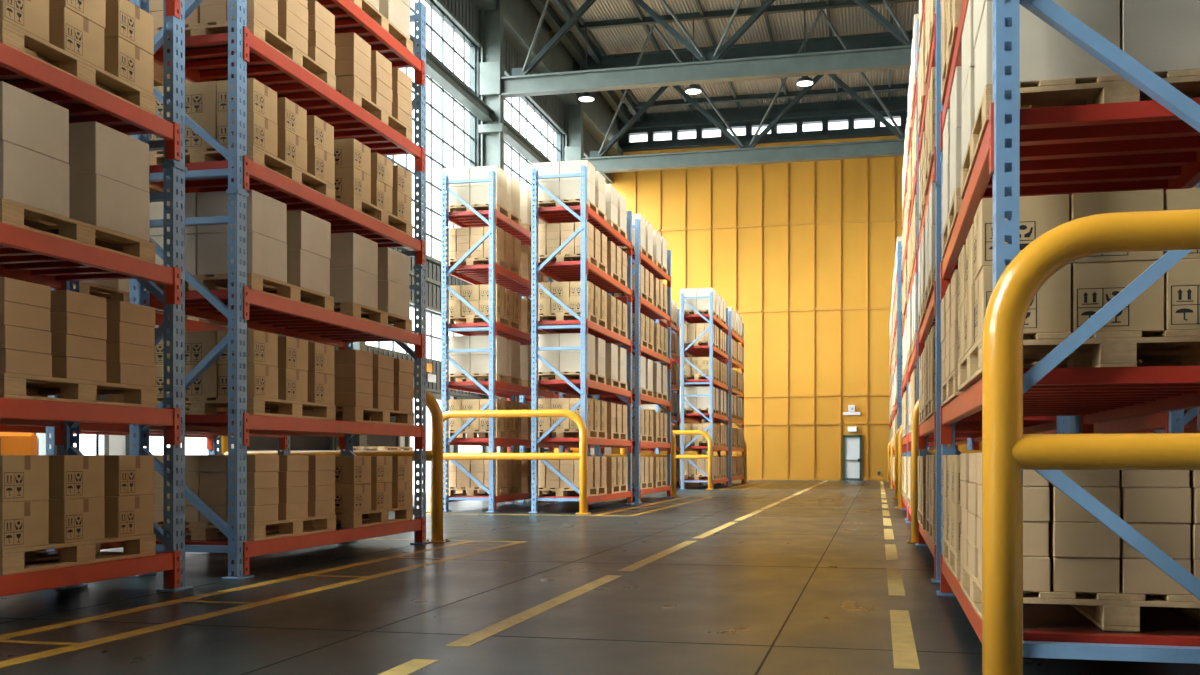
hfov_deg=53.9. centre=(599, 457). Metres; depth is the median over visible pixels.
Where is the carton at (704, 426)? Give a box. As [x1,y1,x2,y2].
[702,424,714,432]
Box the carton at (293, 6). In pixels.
[278,0,307,24]
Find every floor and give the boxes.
[0,480,1199,674]
[413,477,429,494]
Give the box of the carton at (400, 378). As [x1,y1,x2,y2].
[393,372,412,386]
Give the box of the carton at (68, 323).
[50,312,106,339]
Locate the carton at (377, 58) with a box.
[371,50,391,75]
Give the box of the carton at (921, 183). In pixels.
[920,173,922,208]
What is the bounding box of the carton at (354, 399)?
[334,392,372,407]
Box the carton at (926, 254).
[925,245,928,289]
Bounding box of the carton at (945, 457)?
[942,455,947,497]
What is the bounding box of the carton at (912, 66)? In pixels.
[911,66,912,103]
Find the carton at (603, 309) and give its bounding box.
[600,304,606,320]
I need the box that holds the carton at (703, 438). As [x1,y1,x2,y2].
[702,433,714,441]
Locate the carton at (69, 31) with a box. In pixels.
[24,7,103,69]
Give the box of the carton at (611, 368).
[605,361,617,379]
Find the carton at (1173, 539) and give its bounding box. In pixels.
[1120,523,1189,558]
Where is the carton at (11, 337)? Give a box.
[0,325,50,353]
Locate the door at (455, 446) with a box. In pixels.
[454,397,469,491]
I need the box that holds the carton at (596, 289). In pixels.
[593,285,599,302]
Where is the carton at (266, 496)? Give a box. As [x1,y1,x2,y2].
[231,488,278,505]
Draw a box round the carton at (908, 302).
[907,302,908,328]
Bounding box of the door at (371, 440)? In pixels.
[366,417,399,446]
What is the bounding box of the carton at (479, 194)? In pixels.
[470,184,506,209]
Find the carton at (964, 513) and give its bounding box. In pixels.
[961,507,968,537]
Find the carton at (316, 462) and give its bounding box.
[309,455,334,469]
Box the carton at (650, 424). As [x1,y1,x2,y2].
[649,423,652,435]
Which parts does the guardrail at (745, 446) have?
rail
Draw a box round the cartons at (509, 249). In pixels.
[154,62,1199,523]
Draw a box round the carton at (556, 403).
[551,398,569,409]
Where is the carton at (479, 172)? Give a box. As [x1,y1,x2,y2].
[470,165,506,190]
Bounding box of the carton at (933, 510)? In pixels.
[931,506,935,524]
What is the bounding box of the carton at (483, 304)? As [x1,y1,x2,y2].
[479,299,503,316]
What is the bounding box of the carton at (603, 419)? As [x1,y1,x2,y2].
[600,416,606,430]
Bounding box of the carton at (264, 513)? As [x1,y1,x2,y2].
[231,504,277,522]
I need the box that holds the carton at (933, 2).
[930,0,935,22]
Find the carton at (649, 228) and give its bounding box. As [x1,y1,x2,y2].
[646,221,652,240]
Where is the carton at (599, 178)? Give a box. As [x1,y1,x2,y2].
[595,171,604,195]
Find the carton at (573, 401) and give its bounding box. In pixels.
[570,398,592,413]
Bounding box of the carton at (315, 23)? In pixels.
[308,15,334,44]
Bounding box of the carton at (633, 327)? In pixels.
[632,326,643,339]
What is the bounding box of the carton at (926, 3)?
[925,0,927,19]
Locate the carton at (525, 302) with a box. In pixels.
[521,298,530,312]
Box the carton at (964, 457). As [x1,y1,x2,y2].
[960,453,968,480]
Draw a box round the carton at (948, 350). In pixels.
[946,330,950,356]
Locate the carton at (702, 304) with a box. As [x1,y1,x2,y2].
[697,299,714,310]
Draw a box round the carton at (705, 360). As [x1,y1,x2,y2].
[702,357,714,366]
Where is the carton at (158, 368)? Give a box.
[154,365,187,398]
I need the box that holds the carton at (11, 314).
[0,301,49,331]
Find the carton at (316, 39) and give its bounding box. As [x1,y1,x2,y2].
[308,31,334,59]
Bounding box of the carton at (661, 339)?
[660,337,663,349]
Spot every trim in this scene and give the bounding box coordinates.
[251,0,613,403]
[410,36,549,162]
[469,45,564,166]
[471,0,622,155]
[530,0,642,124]
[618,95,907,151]
[635,135,949,480]
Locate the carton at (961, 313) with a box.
[958,301,965,361]
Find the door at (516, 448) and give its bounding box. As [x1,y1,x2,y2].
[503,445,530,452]
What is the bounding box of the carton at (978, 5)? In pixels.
[973,0,992,48]
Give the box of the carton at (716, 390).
[715,388,717,398]
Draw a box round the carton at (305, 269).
[287,249,329,295]
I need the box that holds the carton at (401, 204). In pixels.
[389,191,411,223]
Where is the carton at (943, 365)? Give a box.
[942,361,945,383]
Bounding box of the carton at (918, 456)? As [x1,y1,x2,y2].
[918,456,919,482]
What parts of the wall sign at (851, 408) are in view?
strip panel, square panel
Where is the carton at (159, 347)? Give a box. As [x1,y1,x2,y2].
[154,332,169,364]
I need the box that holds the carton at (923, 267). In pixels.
[921,263,924,304]
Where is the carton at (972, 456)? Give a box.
[969,453,976,483]
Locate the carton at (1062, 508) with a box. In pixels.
[1048,486,1119,522]
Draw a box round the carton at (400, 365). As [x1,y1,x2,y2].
[393,358,413,373]
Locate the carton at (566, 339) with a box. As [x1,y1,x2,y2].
[560,333,594,354]
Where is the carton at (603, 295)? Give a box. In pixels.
[600,289,606,306]
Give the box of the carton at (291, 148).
[264,130,306,171]
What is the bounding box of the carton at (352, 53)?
[335,46,370,72]
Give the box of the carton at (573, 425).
[570,414,592,429]
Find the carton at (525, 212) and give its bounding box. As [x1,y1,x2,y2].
[520,206,530,225]
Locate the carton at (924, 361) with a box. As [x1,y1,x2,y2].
[923,361,924,377]
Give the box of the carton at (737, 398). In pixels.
[736,397,739,406]
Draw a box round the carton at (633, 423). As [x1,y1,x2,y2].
[632,422,643,434]
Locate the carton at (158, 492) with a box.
[154,488,169,504]
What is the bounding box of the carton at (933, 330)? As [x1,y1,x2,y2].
[930,326,935,363]
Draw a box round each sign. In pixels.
[426,363,435,382]
[843,405,859,414]
[848,427,856,431]
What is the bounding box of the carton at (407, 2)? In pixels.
[401,0,409,7]
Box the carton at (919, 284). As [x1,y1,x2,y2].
[918,276,920,314]
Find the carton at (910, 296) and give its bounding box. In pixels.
[909,294,911,320]
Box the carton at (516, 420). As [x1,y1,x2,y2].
[513,417,520,430]
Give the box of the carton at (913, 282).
[912,282,913,311]
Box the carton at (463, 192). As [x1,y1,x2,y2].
[443,186,469,211]
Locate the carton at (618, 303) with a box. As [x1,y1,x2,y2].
[616,299,621,314]
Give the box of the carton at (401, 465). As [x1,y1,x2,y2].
[392,456,411,481]
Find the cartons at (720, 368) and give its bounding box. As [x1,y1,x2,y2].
[102,135,1176,473]
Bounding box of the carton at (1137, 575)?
[1119,557,1190,594]
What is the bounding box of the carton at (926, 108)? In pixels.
[925,108,926,141]
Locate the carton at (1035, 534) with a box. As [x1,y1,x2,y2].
[977,517,1048,556]
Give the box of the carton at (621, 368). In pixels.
[618,364,625,382]
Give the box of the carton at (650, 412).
[649,411,652,422]
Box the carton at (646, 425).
[644,422,648,434]
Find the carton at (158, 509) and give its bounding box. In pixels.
[154,505,169,521]
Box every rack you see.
[0,0,192,596]
[0,0,289,550]
[129,0,430,579]
[441,171,555,511]
[517,296,604,501]
[529,165,633,512]
[594,219,672,502]
[640,309,680,485]
[660,316,698,482]
[679,292,729,488]
[703,311,743,485]
[891,312,892,436]
[892,296,929,492]
[895,241,935,449]
[900,130,970,519]
[906,19,981,522]
[916,0,1070,583]
[936,0,1199,663]
[1031,416,1164,433]
[1094,407,1196,433]
[1197,181,1199,432]
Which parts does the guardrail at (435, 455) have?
rail, plate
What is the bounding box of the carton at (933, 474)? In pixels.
[931,472,935,489]
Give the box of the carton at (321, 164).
[302,146,334,184]
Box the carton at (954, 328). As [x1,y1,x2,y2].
[950,320,957,349]
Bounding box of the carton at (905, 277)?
[905,277,906,293]
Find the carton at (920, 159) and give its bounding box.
[919,159,920,187]
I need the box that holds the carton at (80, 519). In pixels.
[48,497,104,542]
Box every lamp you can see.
[578,26,594,101]
[685,17,701,93]
[796,7,813,85]
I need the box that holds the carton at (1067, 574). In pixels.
[1048,554,1119,593]
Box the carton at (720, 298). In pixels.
[719,296,722,307]
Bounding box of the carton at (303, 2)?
[296,0,307,7]
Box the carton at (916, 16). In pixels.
[913,14,918,53]
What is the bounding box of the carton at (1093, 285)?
[1070,260,1163,336]
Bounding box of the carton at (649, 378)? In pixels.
[646,374,652,390]
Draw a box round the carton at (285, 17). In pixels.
[278,9,307,39]
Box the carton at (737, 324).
[736,323,739,333]
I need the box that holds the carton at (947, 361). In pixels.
[945,353,950,378]
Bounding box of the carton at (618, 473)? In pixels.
[616,471,621,484]
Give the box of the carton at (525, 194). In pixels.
[520,189,530,207]
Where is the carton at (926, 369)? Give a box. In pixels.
[925,339,927,371]
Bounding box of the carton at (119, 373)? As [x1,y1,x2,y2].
[106,363,154,386]
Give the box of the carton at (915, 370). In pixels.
[913,369,916,393]
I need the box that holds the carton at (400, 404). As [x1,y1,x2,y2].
[394,398,412,411]
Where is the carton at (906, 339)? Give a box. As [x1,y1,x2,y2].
[905,339,906,362]
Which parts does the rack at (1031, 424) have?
plate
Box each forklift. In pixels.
[0,432,38,454]
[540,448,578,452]
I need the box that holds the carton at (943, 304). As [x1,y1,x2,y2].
[941,295,945,322]
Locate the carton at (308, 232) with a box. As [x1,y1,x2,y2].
[286,210,330,258]
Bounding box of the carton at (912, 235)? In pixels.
[911,235,912,260]
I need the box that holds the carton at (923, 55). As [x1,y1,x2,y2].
[921,51,924,77]
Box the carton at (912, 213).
[911,213,912,239]
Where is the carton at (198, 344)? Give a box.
[181,331,216,364]
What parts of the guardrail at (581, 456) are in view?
rail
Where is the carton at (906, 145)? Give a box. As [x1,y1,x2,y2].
[905,145,906,172]
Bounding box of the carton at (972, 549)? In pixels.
[968,541,977,576]
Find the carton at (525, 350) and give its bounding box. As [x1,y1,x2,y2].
[520,345,530,362]
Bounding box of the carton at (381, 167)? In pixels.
[371,152,392,187]
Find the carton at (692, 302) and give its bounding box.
[680,299,696,310]
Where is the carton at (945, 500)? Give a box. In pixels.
[943,496,947,539]
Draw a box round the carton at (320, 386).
[308,372,333,404]
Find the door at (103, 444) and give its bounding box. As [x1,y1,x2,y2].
[96,435,108,454]
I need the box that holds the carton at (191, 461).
[181,455,198,471]
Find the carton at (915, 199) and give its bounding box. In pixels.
[914,194,916,220]
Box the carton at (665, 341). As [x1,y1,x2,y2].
[664,339,667,351]
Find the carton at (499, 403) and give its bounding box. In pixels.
[480,399,503,409]
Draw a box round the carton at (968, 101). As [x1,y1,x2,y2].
[962,67,974,164]
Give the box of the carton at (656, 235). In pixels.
[653,230,660,248]
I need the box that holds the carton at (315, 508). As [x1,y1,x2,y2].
[308,500,334,516]
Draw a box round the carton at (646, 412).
[644,410,648,422]
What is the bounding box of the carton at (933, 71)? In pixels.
[930,67,935,108]
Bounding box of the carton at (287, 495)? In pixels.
[278,486,307,503]
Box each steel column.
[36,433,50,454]
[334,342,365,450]
[479,0,506,452]
[565,66,583,447]
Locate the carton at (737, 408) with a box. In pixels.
[736,407,739,415]
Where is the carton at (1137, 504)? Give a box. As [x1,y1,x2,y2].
[1117,487,1190,523]
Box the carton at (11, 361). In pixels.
[0,349,51,376]
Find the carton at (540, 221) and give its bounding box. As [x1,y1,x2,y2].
[536,218,546,223]
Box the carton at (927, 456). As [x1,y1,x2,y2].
[926,455,928,470]
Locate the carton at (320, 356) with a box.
[307,342,333,374]
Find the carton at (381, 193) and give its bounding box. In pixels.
[362,179,391,213]
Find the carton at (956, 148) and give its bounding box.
[950,127,961,206]
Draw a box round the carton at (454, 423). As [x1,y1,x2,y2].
[446,418,460,429]
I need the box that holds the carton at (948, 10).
[946,0,950,49]
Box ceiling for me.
[549,0,918,114]
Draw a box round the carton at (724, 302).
[723,299,725,310]
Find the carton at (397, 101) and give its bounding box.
[392,94,411,116]
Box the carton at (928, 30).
[927,14,929,45]
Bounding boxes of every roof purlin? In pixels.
[549,0,918,32]
[610,83,908,109]
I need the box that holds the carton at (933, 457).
[931,455,935,471]
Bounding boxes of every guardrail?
[218,386,449,542]
[426,409,590,513]
[591,430,677,496]
[620,430,713,489]
[713,440,747,482]
[887,442,962,481]
[889,437,892,488]
[892,427,899,498]
[895,424,905,508]
[906,399,981,543]
[982,209,1199,674]
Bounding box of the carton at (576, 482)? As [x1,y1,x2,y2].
[574,480,592,487]
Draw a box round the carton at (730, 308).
[726,307,733,317]
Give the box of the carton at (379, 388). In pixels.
[372,382,392,396]
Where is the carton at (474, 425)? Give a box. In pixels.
[461,418,478,429]
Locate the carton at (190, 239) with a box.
[150,234,196,274]
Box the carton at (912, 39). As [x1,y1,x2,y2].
[911,39,912,75]
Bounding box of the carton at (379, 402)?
[373,395,393,409]
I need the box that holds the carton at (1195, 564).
[1189,558,1199,579]
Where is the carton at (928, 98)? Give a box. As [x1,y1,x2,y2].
[927,88,929,131]
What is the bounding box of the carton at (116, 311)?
[106,301,154,327]
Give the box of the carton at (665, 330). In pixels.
[664,328,667,340]
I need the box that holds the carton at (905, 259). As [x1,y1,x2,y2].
[905,259,906,276]
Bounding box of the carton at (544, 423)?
[536,417,550,429]
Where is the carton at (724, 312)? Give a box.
[723,310,725,320]
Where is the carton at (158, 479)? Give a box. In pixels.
[154,472,169,487]
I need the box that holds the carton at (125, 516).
[104,495,153,537]
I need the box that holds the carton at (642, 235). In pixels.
[622,230,645,249]
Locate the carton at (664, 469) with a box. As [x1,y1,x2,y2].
[663,468,666,479]
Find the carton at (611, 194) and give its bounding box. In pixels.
[605,184,617,207]
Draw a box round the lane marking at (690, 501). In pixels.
[426,496,711,515]
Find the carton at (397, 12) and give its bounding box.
[379,0,409,38]
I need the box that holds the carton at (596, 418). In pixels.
[593,415,599,429]
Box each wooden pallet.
[0,19,155,114]
[0,198,155,262]
[0,373,156,407]
[0,534,155,574]
[74,281,162,313]
[144,273,333,310]
[149,145,334,199]
[149,185,167,192]
[154,18,335,89]
[154,78,162,85]
[155,515,335,540]
[157,397,335,419]
[181,408,226,414]
[185,316,227,326]
[265,407,413,425]
[266,507,412,527]
[334,302,411,331]
[335,195,412,236]
[337,446,412,450]
[339,89,412,141]
[351,0,412,53]
[443,257,520,275]
[443,315,521,330]
[443,373,521,385]
[443,430,521,438]
[443,486,521,495]
[446,203,520,225]
[478,485,530,492]
[500,432,530,439]
[511,380,548,390]
[521,223,530,231]
[521,273,542,282]
[522,326,546,333]
[536,199,606,221]
[536,253,606,272]
[536,312,606,328]
[536,372,605,383]
[536,429,606,438]
[536,486,606,495]
[554,391,580,397]
[606,379,626,389]
[607,219,626,238]
[607,270,626,286]
[607,324,626,337]
[607,432,626,439]
[607,484,627,492]
[612,290,653,304]
[615,338,653,350]
[618,245,652,261]
[632,387,652,396]
[632,434,652,441]
[632,481,652,488]
[644,409,666,413]
[653,260,667,274]
[653,392,667,400]
[653,436,666,442]
[653,480,666,486]
[654,302,666,313]
[654,347,667,357]
[679,341,718,348]
[680,310,718,318]
[680,375,718,381]
[680,409,718,414]
[680,441,718,446]
[680,474,718,479]
[691,411,726,416]
[692,442,726,446]
[692,474,725,478]
[719,379,726,385]
[903,294,906,314]
[903,426,906,436]
[904,166,906,195]
[904,361,906,376]
[907,344,912,363]
[908,116,912,154]
[908,189,912,221]
[908,266,912,292]
[908,495,910,508]
[911,71,916,118]
[911,241,916,272]
[912,153,916,192]
[912,330,916,352]
[918,80,926,136]
[918,299,926,330]
[918,508,925,529]
[919,0,924,47]
[919,189,926,232]
[919,405,925,424]
[925,6,935,82]
[925,136,935,194]
[925,267,935,308]
[925,395,935,419]
[926,517,935,543]
[941,0,962,104]
[941,369,963,406]
[942,188,962,257]
[943,537,960,579]
[958,330,1199,390]
[960,69,1199,198]
[960,560,1199,631]
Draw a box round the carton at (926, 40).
[925,40,927,64]
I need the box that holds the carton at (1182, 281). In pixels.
[1150,259,1199,336]
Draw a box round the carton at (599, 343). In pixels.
[595,338,604,358]
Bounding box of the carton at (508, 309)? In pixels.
[504,303,512,320]
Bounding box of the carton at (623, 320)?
[621,316,626,331]
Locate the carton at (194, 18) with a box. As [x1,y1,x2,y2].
[185,7,199,26]
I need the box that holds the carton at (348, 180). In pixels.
[334,167,370,202]
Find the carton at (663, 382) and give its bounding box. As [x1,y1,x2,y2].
[661,379,666,394]
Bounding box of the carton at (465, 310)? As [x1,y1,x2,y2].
[461,300,478,316]
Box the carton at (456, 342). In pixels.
[443,336,469,354]
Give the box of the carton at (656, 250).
[653,245,660,262]
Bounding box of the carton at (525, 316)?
[521,312,530,326]
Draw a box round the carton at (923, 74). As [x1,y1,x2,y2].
[922,66,924,84]
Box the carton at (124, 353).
[106,342,154,366]
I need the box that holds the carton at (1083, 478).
[1049,470,1119,486]
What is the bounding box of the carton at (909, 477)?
[909,477,910,497]
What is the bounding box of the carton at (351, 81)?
[336,75,370,100]
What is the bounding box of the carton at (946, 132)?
[943,109,949,179]
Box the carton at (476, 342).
[470,335,506,356]
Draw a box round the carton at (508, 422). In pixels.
[504,418,512,430]
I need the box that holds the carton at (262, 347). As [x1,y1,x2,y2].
[217,330,277,366]
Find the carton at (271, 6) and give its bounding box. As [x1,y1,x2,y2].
[227,0,277,17]
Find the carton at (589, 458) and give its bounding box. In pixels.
[574,456,592,463]
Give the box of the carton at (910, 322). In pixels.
[909,319,911,345]
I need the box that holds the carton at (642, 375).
[626,371,645,388]
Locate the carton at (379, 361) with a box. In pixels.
[372,354,393,369]
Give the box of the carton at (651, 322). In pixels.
[649,319,653,332]
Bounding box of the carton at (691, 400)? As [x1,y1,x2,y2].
[680,398,695,408]
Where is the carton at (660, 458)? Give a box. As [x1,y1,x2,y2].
[659,457,662,468]
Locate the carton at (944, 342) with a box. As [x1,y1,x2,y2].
[942,338,945,363]
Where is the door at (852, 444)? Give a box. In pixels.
[843,435,861,479]
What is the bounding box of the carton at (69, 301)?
[50,290,105,318]
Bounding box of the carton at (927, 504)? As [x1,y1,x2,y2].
[926,501,928,517]
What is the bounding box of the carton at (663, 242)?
[661,237,666,254]
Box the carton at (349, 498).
[335,484,370,512]
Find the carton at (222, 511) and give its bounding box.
[200,506,227,522]
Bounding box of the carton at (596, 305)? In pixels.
[593,301,599,317]
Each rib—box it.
[564,0,646,116]
[629,0,693,113]
[695,0,740,110]
[760,0,789,104]
[825,0,839,103]
[888,3,893,100]
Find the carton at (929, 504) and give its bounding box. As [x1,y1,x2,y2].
[929,504,931,520]
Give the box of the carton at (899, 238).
[897,236,901,250]
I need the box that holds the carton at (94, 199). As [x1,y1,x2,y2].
[69,174,149,240]
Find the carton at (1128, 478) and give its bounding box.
[1120,470,1189,487]
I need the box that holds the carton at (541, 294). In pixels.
[536,282,550,297]
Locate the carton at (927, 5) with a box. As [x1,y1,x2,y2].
[925,5,927,34]
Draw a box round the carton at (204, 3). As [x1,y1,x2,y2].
[200,0,226,6]
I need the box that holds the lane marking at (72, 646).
[0,539,526,667]
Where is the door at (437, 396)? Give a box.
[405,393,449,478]
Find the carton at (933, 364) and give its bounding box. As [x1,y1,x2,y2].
[930,361,935,396]
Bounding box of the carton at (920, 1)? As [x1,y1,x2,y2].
[919,0,921,23]
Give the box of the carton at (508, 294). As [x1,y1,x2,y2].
[504,288,512,305]
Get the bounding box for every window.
[366,304,454,362]
[384,0,475,256]
[503,97,560,188]
[626,131,649,143]
[650,129,673,141]
[674,128,698,140]
[699,126,723,138]
[724,125,748,137]
[749,123,773,135]
[774,121,798,134]
[799,120,824,132]
[825,118,850,131]
[851,116,876,129]
[877,115,903,127]
[904,114,907,126]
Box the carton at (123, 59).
[95,37,153,93]
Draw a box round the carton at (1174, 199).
[1164,188,1199,258]
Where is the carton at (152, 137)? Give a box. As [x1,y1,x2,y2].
[144,134,162,153]
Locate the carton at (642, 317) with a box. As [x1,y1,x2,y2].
[632,313,644,327]
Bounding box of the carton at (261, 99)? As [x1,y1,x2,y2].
[217,78,276,123]
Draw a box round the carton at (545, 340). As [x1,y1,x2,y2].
[536,334,559,352]
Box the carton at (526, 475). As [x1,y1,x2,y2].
[521,471,530,484]
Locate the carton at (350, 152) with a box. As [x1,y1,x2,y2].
[334,138,370,175]
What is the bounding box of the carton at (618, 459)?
[616,457,621,470]
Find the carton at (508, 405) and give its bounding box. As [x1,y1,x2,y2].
[504,400,512,409]
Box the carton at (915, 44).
[913,43,916,82]
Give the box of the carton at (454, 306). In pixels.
[443,301,460,316]
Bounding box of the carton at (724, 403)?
[723,402,725,411]
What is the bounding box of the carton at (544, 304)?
[536,298,553,314]
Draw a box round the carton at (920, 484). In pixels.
[919,483,921,510]
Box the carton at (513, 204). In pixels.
[507,194,519,217]
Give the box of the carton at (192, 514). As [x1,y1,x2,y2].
[181,505,199,521]
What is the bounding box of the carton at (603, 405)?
[600,401,606,415]
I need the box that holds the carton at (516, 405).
[513,402,520,409]
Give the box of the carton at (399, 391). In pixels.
[393,385,412,398]
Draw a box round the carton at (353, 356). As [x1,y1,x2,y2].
[334,349,372,366]
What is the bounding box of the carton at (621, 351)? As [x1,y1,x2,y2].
[618,347,625,365]
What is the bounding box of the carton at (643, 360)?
[626,356,645,372]
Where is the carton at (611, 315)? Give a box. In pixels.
[607,310,615,325]
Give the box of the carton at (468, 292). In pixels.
[461,285,479,299]
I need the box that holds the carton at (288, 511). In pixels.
[278,502,307,519]
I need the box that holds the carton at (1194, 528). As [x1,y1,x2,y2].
[1190,523,1199,559]
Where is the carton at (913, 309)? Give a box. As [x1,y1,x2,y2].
[912,309,913,338]
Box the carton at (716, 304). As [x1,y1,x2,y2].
[702,302,718,314]
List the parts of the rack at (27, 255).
shelf panel, plate, shelf panel, plate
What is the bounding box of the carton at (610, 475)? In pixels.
[606,471,615,485]
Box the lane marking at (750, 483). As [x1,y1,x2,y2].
[720,483,769,489]
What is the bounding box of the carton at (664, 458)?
[663,457,666,467]
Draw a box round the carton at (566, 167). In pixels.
[560,160,594,185]
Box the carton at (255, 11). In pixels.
[227,1,277,34]
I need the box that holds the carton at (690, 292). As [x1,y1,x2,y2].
[680,288,696,299]
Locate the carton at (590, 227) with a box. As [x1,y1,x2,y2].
[575,222,593,233]
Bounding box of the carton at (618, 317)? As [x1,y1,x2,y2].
[616,313,620,328]
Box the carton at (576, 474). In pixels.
[574,472,592,479]
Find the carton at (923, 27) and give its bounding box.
[921,22,925,48]
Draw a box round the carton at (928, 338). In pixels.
[927,333,929,368]
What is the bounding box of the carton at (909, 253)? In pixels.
[908,253,909,276]
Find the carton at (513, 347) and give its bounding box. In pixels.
[507,340,519,359]
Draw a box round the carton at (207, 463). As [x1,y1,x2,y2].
[199,455,227,471]
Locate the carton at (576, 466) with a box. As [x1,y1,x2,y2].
[574,464,592,471]
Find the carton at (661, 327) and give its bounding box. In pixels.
[660,325,663,337]
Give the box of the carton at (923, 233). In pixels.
[921,227,924,269]
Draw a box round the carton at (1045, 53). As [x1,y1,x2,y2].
[975,0,1119,119]
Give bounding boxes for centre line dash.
[378,659,437,674]
[445,575,620,646]
[618,541,695,570]
[692,522,737,538]
[733,510,763,520]
[761,502,780,508]
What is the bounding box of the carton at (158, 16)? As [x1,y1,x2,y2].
[149,11,162,28]
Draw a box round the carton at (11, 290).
[0,277,50,308]
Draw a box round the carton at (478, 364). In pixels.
[470,354,506,374]
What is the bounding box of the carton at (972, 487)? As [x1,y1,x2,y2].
[968,482,977,514]
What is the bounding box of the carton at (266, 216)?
[197,189,286,242]
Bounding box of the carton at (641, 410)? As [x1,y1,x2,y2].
[632,409,643,421]
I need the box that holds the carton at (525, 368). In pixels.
[520,363,530,380]
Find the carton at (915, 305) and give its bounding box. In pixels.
[914,301,916,331]
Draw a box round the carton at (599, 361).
[595,356,604,376]
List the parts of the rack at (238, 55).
plate, plate, shelf panel, shelf panel, shelf panel, plate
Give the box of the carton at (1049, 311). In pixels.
[975,264,1070,342]
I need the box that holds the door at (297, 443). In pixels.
[243,436,334,450]
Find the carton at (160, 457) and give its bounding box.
[154,455,169,471]
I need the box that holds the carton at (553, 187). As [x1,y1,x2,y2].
[536,181,559,206]
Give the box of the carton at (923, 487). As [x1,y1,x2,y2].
[921,485,925,513]
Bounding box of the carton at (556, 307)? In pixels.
[551,297,569,314]
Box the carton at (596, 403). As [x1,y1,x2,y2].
[593,399,599,414]
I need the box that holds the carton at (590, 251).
[575,246,593,256]
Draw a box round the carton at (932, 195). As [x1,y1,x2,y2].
[929,182,935,232]
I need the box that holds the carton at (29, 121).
[0,81,68,163]
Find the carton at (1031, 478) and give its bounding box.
[977,453,1048,486]
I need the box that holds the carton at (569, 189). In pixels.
[560,180,594,205]
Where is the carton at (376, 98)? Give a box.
[362,91,391,115]
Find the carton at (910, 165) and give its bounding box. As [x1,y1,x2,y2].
[909,158,911,174]
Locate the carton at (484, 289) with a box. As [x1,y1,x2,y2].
[480,284,503,301]
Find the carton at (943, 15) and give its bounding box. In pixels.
[941,0,945,39]
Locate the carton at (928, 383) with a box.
[927,366,929,399]
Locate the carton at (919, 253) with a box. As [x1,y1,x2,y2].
[918,243,920,282]
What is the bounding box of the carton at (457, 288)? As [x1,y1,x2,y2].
[443,285,460,300]
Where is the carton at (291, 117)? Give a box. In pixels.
[277,97,306,140]
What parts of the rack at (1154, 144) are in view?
plate, shelf panel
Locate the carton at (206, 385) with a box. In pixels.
[181,364,217,397]
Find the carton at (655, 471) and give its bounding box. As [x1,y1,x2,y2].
[653,469,658,480]
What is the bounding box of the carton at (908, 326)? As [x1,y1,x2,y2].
[907,326,908,352]
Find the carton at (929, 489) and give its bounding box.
[928,487,930,504]
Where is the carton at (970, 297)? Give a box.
[965,286,974,353]
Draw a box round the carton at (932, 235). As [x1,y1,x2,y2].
[928,225,935,277]
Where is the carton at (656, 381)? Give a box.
[653,377,660,392]
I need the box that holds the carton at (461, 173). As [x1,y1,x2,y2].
[443,167,469,186]
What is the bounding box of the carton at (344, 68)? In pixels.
[335,61,370,86]
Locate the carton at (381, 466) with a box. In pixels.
[371,456,391,482]
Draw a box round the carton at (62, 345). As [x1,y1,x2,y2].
[50,334,105,360]
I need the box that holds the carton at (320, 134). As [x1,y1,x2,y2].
[307,115,333,155]
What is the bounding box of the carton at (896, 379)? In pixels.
[896,379,901,393]
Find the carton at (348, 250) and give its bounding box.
[330,233,377,275]
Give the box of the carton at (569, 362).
[560,352,594,373]
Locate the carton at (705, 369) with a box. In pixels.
[702,366,714,374]
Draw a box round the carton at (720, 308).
[719,306,722,318]
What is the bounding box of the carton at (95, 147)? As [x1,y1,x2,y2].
[68,121,148,192]
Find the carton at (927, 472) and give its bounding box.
[926,471,928,486]
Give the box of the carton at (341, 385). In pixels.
[334,378,372,393]
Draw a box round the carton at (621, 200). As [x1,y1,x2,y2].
[618,193,625,215]
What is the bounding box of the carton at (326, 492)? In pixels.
[308,485,334,500]
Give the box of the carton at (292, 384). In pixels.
[278,368,307,401]
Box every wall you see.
[82,0,610,454]
[605,136,981,477]
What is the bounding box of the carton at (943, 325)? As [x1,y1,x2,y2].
[941,317,945,343]
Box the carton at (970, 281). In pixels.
[966,224,974,294]
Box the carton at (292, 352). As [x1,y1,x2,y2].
[277,336,307,370]
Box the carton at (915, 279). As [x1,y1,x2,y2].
[914,272,916,303]
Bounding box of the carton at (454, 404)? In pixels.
[443,399,460,411]
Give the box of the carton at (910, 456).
[909,456,910,476]
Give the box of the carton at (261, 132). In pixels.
[217,112,276,156]
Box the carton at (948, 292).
[946,283,950,312]
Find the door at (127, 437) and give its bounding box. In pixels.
[126,436,133,454]
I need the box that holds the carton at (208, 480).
[200,472,227,488]
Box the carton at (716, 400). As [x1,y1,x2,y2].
[715,399,718,409]
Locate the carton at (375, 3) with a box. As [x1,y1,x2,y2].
[366,0,378,10]
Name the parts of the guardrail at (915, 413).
rail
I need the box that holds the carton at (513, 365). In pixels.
[507,358,519,377]
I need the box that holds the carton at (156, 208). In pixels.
[150,193,196,235]
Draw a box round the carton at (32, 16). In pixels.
[0,0,48,41]
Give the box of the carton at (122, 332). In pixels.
[106,322,154,346]
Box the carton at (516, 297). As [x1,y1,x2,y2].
[513,292,520,308]
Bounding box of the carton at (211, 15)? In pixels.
[200,4,226,24]
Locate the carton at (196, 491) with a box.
[181,488,200,504]
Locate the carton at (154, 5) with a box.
[144,0,162,11]
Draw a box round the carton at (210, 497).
[199,489,227,505]
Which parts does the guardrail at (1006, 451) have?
rail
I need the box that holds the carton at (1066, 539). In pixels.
[1048,520,1119,557]
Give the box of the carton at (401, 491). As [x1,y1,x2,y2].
[392,481,411,507]
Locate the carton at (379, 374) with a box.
[371,368,393,383]
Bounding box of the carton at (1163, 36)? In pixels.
[1120,0,1199,100]
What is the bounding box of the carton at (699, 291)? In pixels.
[696,288,714,299]

